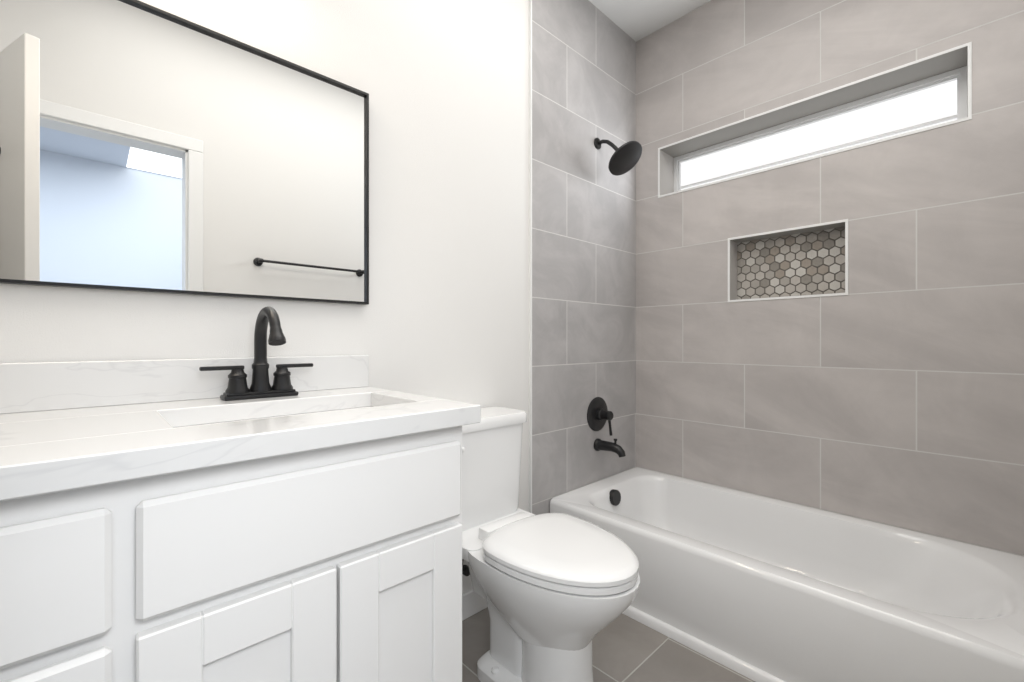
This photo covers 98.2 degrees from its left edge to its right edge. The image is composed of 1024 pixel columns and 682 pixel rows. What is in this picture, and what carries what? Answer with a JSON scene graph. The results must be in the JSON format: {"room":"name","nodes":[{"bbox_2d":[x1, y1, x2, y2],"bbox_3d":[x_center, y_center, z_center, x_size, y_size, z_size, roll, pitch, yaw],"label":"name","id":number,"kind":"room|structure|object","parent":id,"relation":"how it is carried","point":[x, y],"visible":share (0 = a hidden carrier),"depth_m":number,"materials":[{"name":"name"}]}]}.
{"room":"bathroom","nodes":[
{"label":"bathroom","id":0,"kind":"room"},
{"bbox_2d":[0,0,528,593],"bbox_3d":[-0.366,-0.320,1.593,3.102,2.740,0.120,0,0,-43],"label":"wall","id":1,"kind":"structure","parent":0,"point":[444,312],"depth_m":1.52,"materials":[{"name":"white paint"}]},
{"bbox_2d":[0,0,368,304],"bbox_3d":[-0.876,-0.446,1.006,1.153,0.661,0.027,0,0,-43],"label":"mirror","id":2,"kind":"object","parent":1,"relation":"attached to","point":[144,147],"visible":1,"depth_m":1.06,"materials":[{"name":"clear mirror"}]},
{"bbox_2d":[462,589,487,620],"bbox_3d":[-0.182,1.002,1.674,0.719,0.095,0.014,0,0,-44],"label":"baseboard","id":3,"kind":"structure","parent":1,"relation":"attached to","point":[473,602],"depth_m":1.68,"materials":[{"name":"white paint"}]},
{"bbox_2d":[529,0,635,514],"bbox_3d":[0.387,-0.320,2.215,0.853,2.740,0.013,0,0,-43],"label":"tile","id":4,"kind":"structure","parent":1,"relation":"attached to","point":[582,232],"depth_m":2.15,"materials":[{"name":"grey tile"}]},
{"bbox_2d":[587,397,613,435],"bbox_3d":[0.461,0.377,2.220,0.172,0.185,0.085,0,0,-43],"label":"shower valve","id":5,"kind":"object","parent":4,"relation":"attached to","point":[599,414],"visible":1,"depth_m":2.21,"materials":[{"name":"black metal"}]},
{"bbox_2d":[594,438,625,456],"bbox_3d":[0.488,0.521,2.192,0.062,0.086,0.162,0,0,-43],"label":"tub spout","id":6,"kind":"object","parent":4,"relation":"attached to","point":[614,447],"visible":1,"depth_m":2.18,"materials":[{"name":"black metal"}]},
{"bbox_2d":[594,138,641,175],"bbox_3d":[0.513,-0.922,2.165,0.180,0.212,0.236,0,0,-43],"label":"shower head","id":7,"kind":"object","parent":4,"relation":"attached to","point":[625,158],"visible":1,"depth_m":2.13},
{"bbox_2d":[462,607,754,681],"bbox_3d":[0.199,1.080,0.998,3.102,0.060,1.760,0,0,-43],"label":"floor","id":8,"kind":"structure","parent":0,"point":[625,648],"depth_m":1.48,"materials":[{"name":"tile"}]},
{"bbox_2d":[0,306,480,681],"bbox_3d":[-0.708,0.483,0.787,1.217,1.135,0.572,0,0,-43],"label":"bathroom vanity","id":9,"kind":"object","parent":8,"relation":"on","point":[260,516],"visible":1,"depth_m":0.74,"materials":[{"name":"white paint"}]},
{"bbox_2d":[199,306,313,401],"bbox_3d":[-0.599,0.030,1.089,0.258,0.229,0.188,0,0,-44],"label":"faucet","id":10,"kind":"object","parent":9,"relation":"on","point":[260,390],"depth_m":1.11,"materials":[{"name":"black metal"}]},
{"bbox_2d":[462,407,639,681],"bbox_3d":[0.052,0.655,1.384,0.386,0.789,0.738,0,0,-43],"label":"toilet","id":11,"kind":"object","parent":8,"relation":"on","point":[558,592],"visible":0.81,"depth_m":1.25,"materials":[{"name":"white ceramic"}]},
{"bbox_2d":[550,467,1023,681],"bbox_3d":[0.947,0.880,1.700,0.743,0.340,1.501,0,0,-43],"label":"bathtub","id":12,"kind":"object","parent":8,"relation":"on","point":[756,588],"visible":0.83,"depth_m":1.49,"materials":[{"name":"white ceramic"}]},
{"bbox_2d":[589,0,710,40],"bbox_3d":[0.199,-1.720,0.998,3.102,0.060,1.760,0,0,-43],"label":"ceiling","id":13,"kind":"structure","parent":0,"point":[636,20],"depth_m":2.28,"materials":[{"name":"white paint"}]},
{"bbox_2d":[636,0,1023,555],"bbox_3d":[1.302,-0.320,2.045,0.240,2.740,1.760,0,0,-43],"label":"wall","id":14,"kind":"structure","parent":0,"point":[888,389],"depth_m":1.81,"materials":[{"name":"tile"}]},
{"bbox_2d":[737,227,844,298],"bbox_3d":[1.267,-0.342,2.032,0.001,0.287,0.448,0,0,-44],"label":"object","id":15,"kind":"structure","parent":14,"relation":"attached to","point":[806,262],"depth_m":2.02,"materials":[{"name":"grey tile"}]},
{"bbox_2d":[658,42,971,301],"bbox_3d":[1.198,-0.616,1.978,0.003,0.858,1.181,0,0,-43],"label":"trim","id":16,"kind":"structure","parent":14,"relation":"attached to","point":[969,45],"depth_m":1.86,"materials":[{"name":"white paint"}]},
{"bbox_2d":[674,66,966,191],"bbox_3d":[1.330,-0.910,2.102,0.050,0.250,1.161,0,0,-43],"label":"window","id":17,"kind":"structure","parent":14,"relation":"in","point":[930,101],"depth_m":1.98,"materials":[{"name":"white glass"}]}
]}

